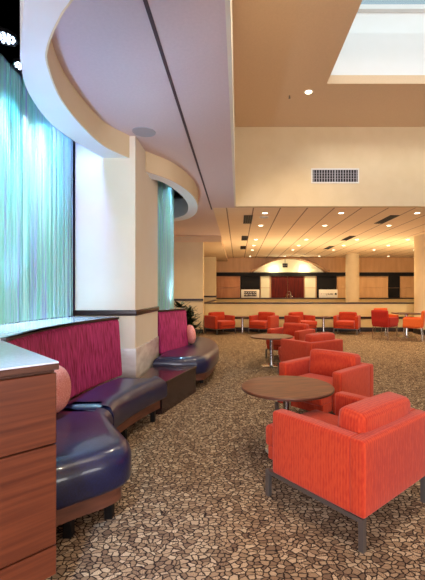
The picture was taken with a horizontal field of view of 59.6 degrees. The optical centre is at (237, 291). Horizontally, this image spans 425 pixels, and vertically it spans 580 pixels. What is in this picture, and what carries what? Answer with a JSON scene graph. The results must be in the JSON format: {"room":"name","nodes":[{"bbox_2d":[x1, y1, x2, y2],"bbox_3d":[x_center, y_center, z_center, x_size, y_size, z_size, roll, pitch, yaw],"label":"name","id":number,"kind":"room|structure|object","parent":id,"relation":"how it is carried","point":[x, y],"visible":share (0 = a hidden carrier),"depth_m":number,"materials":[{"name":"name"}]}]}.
{"room":"hotel lobby lounge","nodes":[
{"label":"hotel lobby lounge","id":0,"kind":"room"},
{"bbox_2d":[12,158,74,316],"bbox_3d":[-3.050,-0.575,4.500,0.100,3.950,8.600,0,0,0],"label":"wall","id":1,"kind":"structure","parent":0,"point":[72,180],"depth_m":6.71,"materials":[{"name":"blue paint"}]},
{"bbox_2d":[73,136,158,380],"bbox_3d":[-1.615,-0.450,5.130,0.770,3.700,1.300,0,0,0],"label":"square column","id":2,"kind":"structure","parent":0,"point":[116,200],"depth_m":4.50,"materials":[{"name":"paint"}]},
{"bbox_2d":[174,242,203,332],"bbox_3d":[-2.595,-0.150,12.775,2.810,3.100,0.350,0,0,0],"label":"wall","id":3,"kind":"structure","parent":0,"point":[188,256],"depth_m":12.60,"materials":[{"name":"beige paint"}]},
{"bbox_2d":[174,299,202,300],"bbox_3d":[-2.590,0.265,12.575,2.820,0.070,0.050,0,0,0],"label":"trim","id":4,"kind":"structure","parent":3,"relation":"attached to","point":[174,299],"depth_m":12.55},
{"bbox_2d":[174,236,227,260],"bbox_3d":[-2.385,-1.875,16.525,3.630,0.350,7.950,0,0,0],"label":"ceiling","id":5,"kind":"structure","parent":0,"point":[213,245],"depth_m":13.24,"materials":[{"name":"beige paint"}]},
{"bbox_2d":[204,257,216,301],"bbox_3d":[-1.430,-0.150,18.300,0.720,3.100,0.660,0,0,0],"label":"square pillar","id":6,"kind":"structure","parent":0,"point":[209,262],"depth_m":18.00,"materials":[{"name":"beige paint"}]},
{"bbox_2d":[0,0,424,257],"bbox_3d":[4.100,-1.975,7.750,16.200,0.150,25.500,0,0,0],"label":"ceiling","id":7,"kind":"structure","parent":0,"point":[108,50],"depth_m":3.81,"materials":[{"name":"paint"}]},
{"bbox_2d":[0,55,70,324],"bbox_3d":[-1.982,-1.077,3.212,0.267,2.725,2.301,0,0,-5],"label":"curtain","id":8,"kind":"object","parent":7,"relation":"hanging from","point":[39,233],"visible":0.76,"depth_m":3.66,"materials":[{"name":"teal fabric"}]},
{"bbox_2d":[20,0,128,157],"bbox_3d":[-1.194,-1.965,2.683,0.799,0.670,3.737,0,0,-17],"label":"curved soffit","id":9,"kind":"structure","parent":7,"relation":"attached to","point":[46,82],"depth_m":3.04,"materials":[{"name":"white paint"}]},
{"bbox_2d":[132,127,155,136],"bbox_3d":[-1.115,-1.896,4.390,0.274,0.008,0.274,0,0,0],"label":"ceiling speaker","id":10,"kind":"object","parent":7,"relation":"attached to","point":[139,131],"visible":1,"depth_m":4.37,"materials":[{"name":"grey metal"}]},
{"bbox_2d":[158,181,173,308],"bbox_3d":[-1.341,-0.520,6.798,0.297,3.840,2.035,0,0,-2],"label":"curtain","id":11,"kind":"object","parent":7,"relation":"hanging from","point":[165,192],"visible":0.3,"depth_m":6.31,"materials":[{"name":"teal fabric"}]},
{"bbox_2d":[145,151,197,221],"bbox_3d":[-1.236,-1.965,6.986,1.081,0.670,3.840,0,0,-15],"label":"trim","id":12,"kind":"structure","parent":7,"relation":"attached to","point":[158,168],"depth_m":5.72,"materials":[{"name":"white paint"}]},
{"bbox_2d":[143,0,211,209],"bbox_3d":[-0.604,-1.902,2.000,0.028,0.016,13.000,0,0,0],"label":"trim","id":13,"kind":"structure","parent":7,"relation":"attached to","point":[146,4],"depth_m":3.27,"materials":[{"name":"grey metal"}]},
{"bbox_2d":[243,215,252,223],"bbox_3d":[0.258,-1.894,9.700,0.225,0.016,1.100,0,0,0],"label":"ceiling vent","id":14,"kind":"object","parent":7,"relation":"in","point":[247,218],"visible":1,"depth_m":9.66,"materials":[{"name":"black metal"}]},
{"bbox_2d":[340,236,354,240],"bbox_3d":[3.877,-1.894,13.050,0.225,0.016,1.100,0,0,0],"label":"ceiling vent","id":15,"kind":"object","parent":7,"relation":"in","point":[348,237],"visible":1,"depth_m":13.06,"materials":[{"name":"black metal"}]},
{"bbox_2d":[374,215,398,223],"bbox_3d":[3.877,-1.894,9.700,0.225,0.016,1.100,0,0,0],"label":"ceiling vent","id":16,"kind":"object","parent":7,"relation":"in","point":[390,217],"visible":1,"depth_m":9.66,"materials":[{"name":"black metal"}]},
{"bbox_2d":[231,0,234,144],"bbox_3d":[-0.085,-2.930,1.675,0.030,1.760,13.350,0,0,0],"label":"wall","id":17,"kind":"structure","parent":0,"point":[231,0],"depth_m":5.76,"materials":[{"name":"paint"}]},
{"bbox_2d":[225,0,235,206],"bbox_3d":[-0.068,-1.997,1.600,0.035,0.206,13.200,0,0,0],"label":"trim","id":18,"kind":"structure","parent":17,"relation":"attached to","point":[227,2],"depth_m":3.32,"materials":[{"name":"paint"}]},
{"bbox_2d":[45,332,424,579],"bbox_3d":[4.000,1.450,7.900,16.400,0.100,25.800,0,0,0],"label":"floor","id":19,"kind":"structure","parent":0,"point":[193,504],"depth_m":2.39,"materials":[{"name":"carpet"}]},
{"bbox_2d":[0,341,58,579],"bbox_3d":[-1.640,0.849,1.396,1.510,1.102,0.960,0,0,-45],"label":"base cabinet","id":20,"kind":"object","parent":19,"relation":"on","point":[27,378],"visible":1,"depth_m":1.51,"materials":[{"name":"brown wood"}]},
{"bbox_2d":[0,341,58,370],"bbox_3d":[-1.641,0.302,1.397,1.510,0.008,0.958,0,0,-45],"label":"countertop","id":21,"kind":"structure","parent":20,"relation":"on","point":[12,356],"depth_m":1.66,"materials":[{"name":"laminate"}]},
{"bbox_2d":[0,316,118,401],"bbox_3d":[-1.778,0.844,3.212,0.810,1.113,2.290,0,0,0],"label":"window ledge","id":22,"kind":"object","parent":19,"relation":"on","point":[11,331],"visible":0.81,"depth_m":3.28,"materials":[{"name":"beige paint"}]},
{"bbox_2d":[8,319,166,538],"bbox_3d":[-1.169,0.858,3.131,0.992,1.085,2.349,0,0,0],"label":"banquette","id":23,"kind":"object","parent":19,"relation":"on","point":[93,450],"visible":0.68,"depth_m":2.88,"materials":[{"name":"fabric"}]},
{"bbox_2d":[54,365,70,412],"bbox_3d":[-1.410,0.745,2.860,0.162,0.368,0.372,0,0,0],"label":"round cushion","id":24,"kind":"object","parent":23,"relation":"on","point":[63,383],"visible":0.5,"depth_m":2.83,"materials":[{"name":"pink fabric"}]},
{"bbox_2d":[55,408,130,510],"bbox_3d":[-1.155,1.062,2.543,0.688,0.255,1.177,0,0,-28],"label":"seat cushion","id":25,"kind":"object","parent":23,"relation":"on","point":[93,458],"depth_m":2.20,"materials":[{"name":"blue leather"}]},
{"bbox_2d":[63,376,166,427],"bbox_3d":[-1.199,1.062,3.590,0.580,0.255,1.208,0,0,12],"label":"seat cushion","id":26,"kind":"object","parent":23,"relation":"on","point":[124,398],"depth_m":3.51,"materials":[{"name":"blue leather"}]},
{"bbox_2d":[140,365,196,413],"bbox_3d":[-0.890,1.220,4.735,0.620,0.360,1.030,0,0,0],"label":"side table","id":27,"kind":"object","parent":19,"relation":"on","point":[180,380],"visible":0.66,"depth_m":4.72,"materials":[{"name":"black paint"}]},
{"bbox_2d":[158,307,185,355],"bbox_3d":[-1.135,0.844,6.346,0.360,1.113,1.171,0,0,9],"label":"window ledge","id":28,"kind":"object","parent":19,"relation":"on","point":[173,308],"visible":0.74,"depth_m":6.09,"materials":[{"name":"beige paint"}]},
{"bbox_2d":[153,310,218,382],"bbox_3d":[-0.830,0.858,6.615,1.000,1.085,2.670,0,0,0],"label":"banquette","id":29,"kind":"object","parent":19,"relation":"on","point":[175,347],"visible":0.88,"depth_m":5.88,"materials":[{"name":"fabric"}]},
{"bbox_2d":[153,336,218,373],"bbox_3d":[-0.775,1.062,6.615,0.890,0.255,2.670,0,0,0],"label":"seat cushion","id":30,"kind":"object","parent":29,"relation":"on","point":[203,353],"depth_m":5.60,"materials":[{"name":"blue leather"}]},
{"bbox_2d":[187,325,195,343],"bbox_3d":[-0.850,0.755,6.620,0.162,0.348,0.352,0,0,-26],"label":"round cushion","id":31,"kind":"object","parent":29,"relation":"on","point":[191,334],"visible":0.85,"depth_m":6.50,"materials":[{"name":"pink fabric"}]},
{"bbox_2d":[174,301,202,335],"bbox_3d":[-1.180,0.797,8.574,0.800,1.207,0.604,0,0,0],"label":"potted plant","id":32,"kind":"object","parent":19,"relation":"on","point":[189,311],"visible":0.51,"depth_m":8.52,"materials":[{"name":"green plant"}]},
{"bbox_2d":[204,312,235,334],"bbox_3d":[-0.571,1.038,12.462,0.810,0.724,0.889,0,0,-37],"label":"armchair","id":33,"kind":"object","parent":19,"relation":"on","point":[216,321],"visible":1,"depth_m":12.29,"materials":[{"name":"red fabric"}]},
{"bbox_2d":[208,312,224,319],"bbox_3d":[-0.732,0.840,12.676,0.597,0.328,0.219,0,0,-37],"label":"cushion","id":34,"kind":"object","parent":33,"relation":"on","point":[221,315],"depth_m":12.61,"materials":[{"name":"red fabric"}]},
{"bbox_2d":[218,320,234,325],"bbox_3d":[-0.513,1.040,12.384,0.585,0.180,0.692,0,0,-37],"label":"seat cushion","id":35,"kind":"object","parent":33,"relation":"on","point":[220,322],"depth_m":12.10,"materials":[{"name":"red fabric"}]},
{"bbox_2d":[236,316,248,333],"bbox_3d":[0.150,1.117,12.600,0.466,0.565,0.466,0,0,0],"label":"pedestal table","id":36,"kind":"object","parent":19,"relation":"on","point":[241,317],"visible":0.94,"depth_m":12.57,"materials":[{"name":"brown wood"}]},
{"bbox_2d":[248,312,278,333],"bbox_3d":[0.835,1.038,12.460,0.810,0.724,0.889,0,0,31],"label":"armchair","id":37,"kind":"object","parent":19,"relation":"on","point":[263,320],"visible":0.97,"depth_m":12.30,"materials":[{"name":"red fabric"}]},
{"bbox_2d":[249,320,266,325],"bbox_3d":[0.784,1.040,12.376,0.585,0.180,0.692,0,0,31],"label":"seat cushion","id":38,"kind":"object","parent":37,"relation":"on","point":[252,322],"depth_m":12.09,"materials":[{"name":"red fabric"}]},
{"bbox_2d":[258,312,274,319],"bbox_3d":[0.975,0.840,12.688,0.597,0.328,0.219,0,0,31],"label":"cushion","id":39,"kind":"object","parent":37,"relation":"on","point":[261,315],"depth_m":12.62,"materials":[{"name":"red fabric"}]},
{"bbox_2d":[250,333,292,367],"bbox_3d":[0.630,1.115,7.000,0.816,0.570,0.816,0,0,33],"label":"pedestal table","id":40,"kind":"object","parent":19,"relation":"on","point":[270,337],"visible":0.98,"depth_m":6.96,"materials":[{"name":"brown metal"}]},
{"bbox_2d":[241,375,334,453],"bbox_3d":[0.435,1.115,3.280,0.816,0.570,0.816,0,0,-17],"label":"pedestal table","id":41,"kind":"object","parent":19,"relation":"on","point":[287,389],"visible":0.78,"depth_m":3.18,"materials":[{"name":"brown wood"}]},
{"bbox_2d":[265,323,314,357],"bbox_3d":[1.089,1.038,7.914,0.810,0.724,0.889,0,0,41],"label":"armchair","id":42,"kind":"object","parent":19,"relation":"on","point":[298,331],"visible":0.49,"depth_m":7.92,"materials":[{"name":"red fabric"}]},
{"bbox_2d":[266,336,294,346],"bbox_3d":[1.024,1.040,7.841,0.585,0.180,0.692,0,0,41],"label":"seat cushion","id":43,"kind":"object","parent":42,"relation":"on","point":[276,343],"depth_m":7.62,"materials":[{"name":"red fabric"}]},
{"bbox_2d":[283,323,308,335],"bbox_3d":[1.265,0.840,8.115,0.597,0.328,0.219,0,0,41],"label":"cushion","id":44,"kind":"object","parent":42,"relation":"on","point":[288,328],"depth_m":8.04,"materials":[{"name":"red fabric"}]},
{"bbox_2d":[284,312,316,332],"bbox_3d":[2.148,1.038,12.461,0.810,0.724,0.889,0,0,-36],"label":"armchair","id":45,"kind":"object","parent":19,"relation":"on","point":[292,317],"visible":0.63,"depth_m":12.40,"materials":[{"name":"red fabric"}]},
{"bbox_2d":[288,312,303,319],"bbox_3d":[1.992,0.840,12.679,0.597,0.328,0.219,0,0,-36],"label":"cushion","id":46,"kind":"object","parent":45,"relation":"on","point":[300,314],"depth_m":12.59,"materials":[{"name":"red fabric"}]},
{"bbox_2d":[301,320,316,325],"bbox_3d":[2.204,1.040,12.382,0.585,0.180,0.692,0,0,-36],"label":"seat cushion","id":47,"kind":"object","parent":45,"relation":"on","point":[310,322],"depth_m":12.13,"materials":[{"name":"red fabric"}]},
{"bbox_2d":[204,302,413,331],"bbox_3d":[5.405,0.885,13.200,13.190,1.030,0.280,0,0,0],"label":"wall","id":48,"kind":"structure","parent":19,"relation":"on","point":[330,309],"depth_m":13.10,"materials":[{"name":"paint"}]},
{"bbox_2d":[278,332,342,372],"bbox_3d":[1.192,1.038,6.338,0.810,0.724,0.889,0,0,-37],"label":"armchair","id":49,"kind":"object","parent":19,"relation":"on","point":[290,349],"visible":0.55,"depth_m":6.03,"materials":[{"name":"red fabric"}]},
{"bbox_2d":[305,332,334,341],"bbox_3d":[1.352,0.840,6.124,0.597,0.328,0.219,0,0,-37],"label":"cushion","id":50,"kind":"object","parent":49,"relation":"on","point":[322,336],"depth_m":5.99,"materials":[{"name":"red fabric"}]},
{"bbox_2d":[216,298,413,301],"bbox_3d":[4.125,0.858,20.055,10.750,1.085,0.670,0,0,0],"label":"countertop","id":51,"kind":"structure","parent":19,"relation":"on","point":[217,299],"depth_m":19.80,"materials":[{"name":"paint"}]},
{"bbox_2d":[241,290,258,297],"bbox_3d":[0.665,0.090,20.092,0.990,0.450,0.096,0,0,0],"label":"sign","id":52,"kind":"object","parent":51,"relation":"on","point":[244,293],"visible":1,"depth_m":20.06,"materials":[{"name":"beige"}]},
{"bbox_2d":[319,290,337,297],"bbox_3d":[4.900,0.090,20.096,1.000,0.450,0.088,0,0,0],"label":"sign","id":53,"kind":"object","parent":51,"relation":"on","point":[322,293],"visible":1,"depth_m":20.06,"materials":[{"name":"beige"}]},
{"bbox_2d":[317,316,329,332],"bbox_3d":[2.900,1.117,12.550,0.466,0.565,0.466,0,0,0],"label":"pedestal table","id":54,"kind":"object","parent":19,"relation":"on","point":[322,317],"visible":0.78,"depth_m":12.53,"materials":[{"name":"silver metal"}]},
{"bbox_2d":[275,349,372,414],"bbox_3d":[0.916,1.038,4.087,0.889,0.724,0.810,0,0,-44],"label":"armchair","id":55,"kind":"object","parent":19,"relation":"on","point":[345,371],"visible":0.58,"depth_m":4.05,"materials":[{"name":"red fabric"}]},
{"bbox_2d":[299,373,332,405],"bbox_3d":[0.845,1.040,4.020,0.692,0.180,0.585,0,0,-44],"label":"seat cushion","id":56,"kind":"object","parent":55,"relation":"on","point":[327,377],"depth_m":3.80,"materials":[{"name":"red fabric"}]},
{"bbox_2d":[309,349,360,376],"bbox_3d":[1.109,0.840,4.272,0.219,0.328,0.597,0,0,-44],"label":"cushion","id":57,"kind":"object","parent":55,"relation":"on","point":[323,362],"depth_m":4.21,"materials":[{"name":"red fabric"}]},
{"bbox_2d":[265,391,424,553],"bbox_3d":[0.695,1.038,2.546,0.810,0.724,0.889,0,0,-40],"label":"armchair","id":58,"kind":"object","parent":19,"relation":"on","point":[355,460],"visible":1,"depth_m":2.19,"materials":[{"name":"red fabric"}]},
{"bbox_2d":[266,410,338,446],"bbox_3d":[0.632,1.040,2.622,0.585,0.180,0.692,0,0,-40],"label":"seat cushion","id":59,"kind":"object","parent":58,"relation":"on","point":[329,418],"depth_m":2.79,"materials":[{"name":"red fabric"}]},
{"bbox_2d":[338,392,410,433],"bbox_3d":[0.866,0.840,2.341,0.597,0.328,0.219,0,0,-40],"label":"cushion","id":60,"kind":"object","parent":58,"relation":"on","point":[372,414],"depth_m":2.20,"materials":[{"name":"red fabric"}]},
{"bbox_2d":[333,312,360,334],"bbox_3d":[3.660,1.038,12.457,0.810,0.724,0.889,0,0,25],"label":"armchair","id":61,"kind":"object","parent":19,"relation":"on","point":[344,320],"visible":1,"depth_m":12.35,"materials":[{"name":"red fabric"}]},
{"bbox_2d":[336,320,354,325],"bbox_3d":[3.619,1.040,12.369,0.585,0.180,0.692,0,0,25],"label":"seat cushion","id":62,"kind":"object","parent":61,"relation":"on","point":[338,322],"depth_m":12.08,"materials":[{"name":"red fabric"}]},
{"bbox_2d":[339,312,356,319],"bbox_3d":[3.773,0.840,12.699,0.597,0.328,0.219,0,0,25],"label":"cushion","id":63,"kind":"object","parent":61,"relation":"on","point":[342,315],"depth_m":12.61,"materials":[{"name":"red fabric"}]},
{"bbox_2d":[371,310,397,339],"bbox_3d":[4.361,0.966,11.036,0.569,0.870,0.580,0,0,-37],"label":"dining chair","id":64,"kind":"object","parent":19,"relation":"on","point":[380,318],"visible":1,"depth_m":10.85,"materials":[{"name":"fabric"}]},
{"bbox_2d":[374,308,398,335],"bbox_3d":[4.842,0.966,12.122,0.580,0.870,0.569,0,0,-20],"label":"dining chair","id":65,"kind":"object","parent":19,"relation":"on","point":[390,315],"visible":0.16,"depth_m":12.20,"materials":[{"name":"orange fabric"}]},
{"bbox_2d":[391,312,420,337],"bbox_3d":[5.280,1.028,11.600,0.680,0.745,0.680,0,0,0],"label":"dining table","id":66,"kind":"object","parent":19,"relation":"on","point":[406,314],"visible":0.86,"depth_m":11.49,"materials":[{"name":"brown wood"}]},
{"bbox_2d":[402,310,424,341],"bbox_3d":[5.100,0.966,10.708,0.569,0.870,0.580,0,0,30],"label":"dining chair","id":67,"kind":"object","parent":19,"relation":"on","point":[408,322],"visible":1,"depth_m":10.47,"materials":[{"name":"orange fabric"}]},
{"bbox_2d":[216,258,413,297],"bbox_3d":[4.000,-0.400,20.600,16.400,3.600,0.200,0,0,0],"label":"wall","id":68,"kind":"structure","parent":0,"point":[233,264],"depth_m":20.50,"materials":[{"name":"brown wood"}]},
{"bbox_2d":[216,288,239,297],"bbox_3d":[-0.645,0.590,20.470,1.510,1.620,0.060,0,0,0],"label":"wall panel","id":69,"kind":"object","parent":68,"relation":"attached to","point":[220,292],"visible":0.24,"depth_m":20.44,"materials":[{"name":"brown wood"}]},
{"bbox_2d":[216,276,239,287],"bbox_3d":[-0.645,-0.560,20.470,1.510,0.640,0.060,0,0,0],"label":"wall panel","id":70,"kind":"object","parent":68,"relation":"attached to","point":[221,281],"visible":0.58,"depth_m":20.44,"materials":[{"name":"brown wood"}]},
{"bbox_2d":[240,276,259,297],"bbox_3d":[0.675,0.260,20.470,1.090,2.280,0.060,0,0,0],"label":"wall panel","id":71,"kind":"object","parent":68,"relation":"attached to","point":[246,282],"visible":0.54,"depth_m":20.44,"materials":[{"name":"black paint"}]},
{"bbox_2d":[261,288,268,297],"bbox_3d":[1.500,0.590,20.470,0.480,1.620,0.060,0,0,0],"label":"wall panel","id":72,"kind":"object","parent":68,"relation":"attached to","point":[264,291],"visible":0.42,"depth_m":20.44,"materials":[{"name":"paint"}]},
{"bbox_2d":[261,276,268,287],"bbox_3d":[1.500,-0.560,20.470,0.480,0.640,0.060,0,0,0],"label":"wall panel","id":73,"kind":"object","parent":68,"relation":"attached to","point":[264,279],"visible":1,"depth_m":20.44,"materials":[{"name":"paint"}]},
{"bbox_2d":[271,276,286,297],"bbox_3d":[2.285,0.265,20.424,0.890,2.270,0.132,0,0,0],"label":"door","id":74,"kind":"structure","parent":68,"relation":"in","point":[278,283],"depth_m":20.43,"materials":[{"name":"brown wood"}]},
{"bbox_2d":[250,257,329,272],"bbox_3d":[2.800,-1.475,20.189,4.300,0.830,0.619,0,0,0],"label":"arch","id":75,"kind":"object","parent":68,"relation":"attached to","point":[295,264],"visible":0.98,"depth_m":20.44,"materials":[{"name":"paint"}]},
{"bbox_2d":[288,276,303,297],"bbox_3d":[3.195,0.265,20.424,0.890,2.270,0.132,0,0,0],"label":"door","id":76,"kind":"structure","parent":68,"relation":"in","point":[295,283],"depth_m":20.43,"materials":[{"name":"brown wood"}]},
{"bbox_2d":[305,288,314,297],"bbox_3d":[3.990,0.590,20.470,0.580,1.620,0.060,0,0,0],"label":"wall panel","id":77,"kind":"object","parent":68,"relation":"attached to","point":[309,292],"visible":0.42,"depth_m":20.44,"materials":[{"name":"paint"}]},
{"bbox_2d":[305,276,314,287],"bbox_3d":[3.990,-0.560,20.470,0.580,0.640,0.060,0,0,0],"label":"wall panel","id":78,"kind":"object","parent":68,"relation":"attached to","point":[309,280],"visible":1,"depth_m":20.44,"materials":[{"name":"paint"}]},
{"bbox_2d":[216,272,413,275],"bbox_3d":[5.290,-0.980,20.420,13.380,0.200,0.160,0,0,0],"label":"trim","id":79,"kind":"structure","parent":68,"relation":"attached to","point":[217,273],"depth_m":20.34,"materials":[{"name":"black paint"}]},
{"bbox_2d":[317,276,335,297],"bbox_3d":[4.900,0.260,20.470,1.080,2.280,0.060,0,0,0],"label":"wall panel","id":80,"kind":"object","parent":68,"relation":"attached to","point":[323,282],"visible":0.48,"depth_m":20.44,"materials":[{"name":"black paint"}]},
{"bbox_2d":[337,288,387,297],"bbox_3d":[6.880,0.590,20.470,2.800,1.620,0.060,0,0,0],"label":"wall panel","id":81,"kind":"object","parent":68,"relation":"attached to","point":[363,292],"visible":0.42,"depth_m":20.44,"materials":[{"name":"brown wood"}]},
{"bbox_2d":[337,276,387,287],"bbox_3d":[6.880,-0.560,20.470,2.800,0.640,0.060,0,0,0],"label":"wall panel","id":82,"kind":"object","parent":68,"relation":"attached to","point":[364,281],"visible":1,"depth_m":20.44,"materials":[{"name":"brown wood"}]},
{"bbox_2d":[388,288,399,297],"bbox_3d":[8.620,0.590,20.450,0.600,1.620,0.100,0,0,0],"label":"wall panel","id":83,"kind":"object","parent":68,"relation":"attached to","point":[392,292],"visible":0.42,"depth_m":20.40,"materials":[{"name":"black paint"}]},
{"bbox_2d":[388,276,399,287],"bbox_3d":[8.620,-0.560,20.450,0.600,0.640,0.100,0,0,0],"label":"wall panel","id":84,"kind":"object","parent":68,"relation":"attached to","point":[393,281],"visible":1,"depth_m":20.40,"materials":[{"name":"black paint"}]},
{"bbox_2d":[400,288,413,297],"bbox_3d":[10.470,0.590,20.470,3.020,1.620,0.060,0,0,0],"label":"wall panel","id":85,"kind":"object","parent":68,"relation":"attached to","point":[404,292],"visible":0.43,"depth_m":20.44,"materials":[{"name":"brown wood"}]},
{"bbox_2d":[400,276,413,287],"bbox_3d":[10.470,-0.560,20.470,3.020,0.640,0.060,0,0,0],"label":"wall panel","id":86,"kind":"object","parent":68,"relation":"attached to","point":[405,281],"visible":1,"depth_m":20.44,"materials":[{"name":"brown wood"}]},
{"bbox_2d":[232,0,424,126],"bbox_3d":[4.465,-3.735,1.600,9.070,0.150,13.200,0,0,0],"label":"ceiling","id":87,"kind":"structure","parent":0,"point":[282,49],"depth_m":6.50,"materials":[{"name":"beige paint"}]},
{"bbox_2d":[304,89,312,94],"bbox_3d":[1.290,-3.659,6.770,0.172,0.008,0.172,0,0,0],"label":"recessed light","id":88,"kind":"object","parent":87,"relation":"in","point":[309,91],"visible":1,"depth_m":6.76,"materials":[{"name":"beige"}]},
{"bbox_2d":[331,33,424,74],"bbox_3d":[4.480,-4.180,4.550,6.040,0.740,4.100,0,0,0],"label":"skylight","id":89,"kind":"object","parent":87,"relation":"attached to","point":[361,53],"depth_m":6.50,"materials":[{"name":"white glass"}]},
{"bbox_2d":[349,4,424,32],"bbox_3d":[4.480,-4.820,4.600,6.040,0.540,4.200,0,0,0],"label":"window","id":90,"kind":"structure","parent":89,"relation":"attached to","point":[369,18],"depth_m":6.60,"materials":[{"name":"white glass"}]},
{"bbox_2d":[235,127,424,207],"bbox_3d":[4.465,-2.855,8.275,9.070,1.910,0.150,0,0,0],"label":"wall","id":91,"kind":"structure","parent":0,"point":[273,165],"depth_m":8.20,"materials":[{"name":"beige paint"}]},
{"bbox_2d":[311,168,358,182],"bbox_3d":[2.150,-2.570,8.190,1.060,0.330,0.020,0,0,0],"label":"air vent","id":92,"kind":"object","parent":91,"relation":"in","point":[318,175],"visible":1,"depth_m":8.19,"materials":[{"name":"white metal"}]},
{"bbox_2d":[346,253,358,301],"bbox_3d":[5.720,-0.250,18.500,0.720,3.300,0.720,0,0,0],"label":"round column","id":93,"kind":"structure","parent":0,"point":[352,259],"depth_m":18.21,"materials":[{"name":"beige paint"}]},
{"bbox_2d":[413,234,424,334],"bbox_3d":[6.720,-0.250,12.450,1.500,3.300,1.500,0,0,0],"label":"round column","id":94,"kind":"structure","parent":0,"point":[419,240],"depth_m":12.28,"materials":[{"name":"beige paint"}]},
{"bbox_3d":[-2.175,-2.600,2.350,3.650,0.100,4.300,0,0,0],"label":"ceiling","id":95,"kind":"structure","parent":0,"visible":0},
{"bbox_2d":[0,27,18,46],"bbox_3d":[-1.860,-2.260,2.950,0.188,0.480,0.188,0,0,38],"label":"spotlight","id":96,"kind":"object","parent":95,"relation":"attached to","point":[7,37],"visible":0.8,"depth_m":2.95,"materials":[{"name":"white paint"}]},
{"bbox_2d":[12,58,21,71],"bbox_3d":[-1.925,-2.260,3.330,0.188,0.480,0.188,0,0,30],"label":"spotlight","id":97,"kind":"object","parent":95,"relation":"attached to","point":[16,63],"visible":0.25,"depth_m":3.29,"materials":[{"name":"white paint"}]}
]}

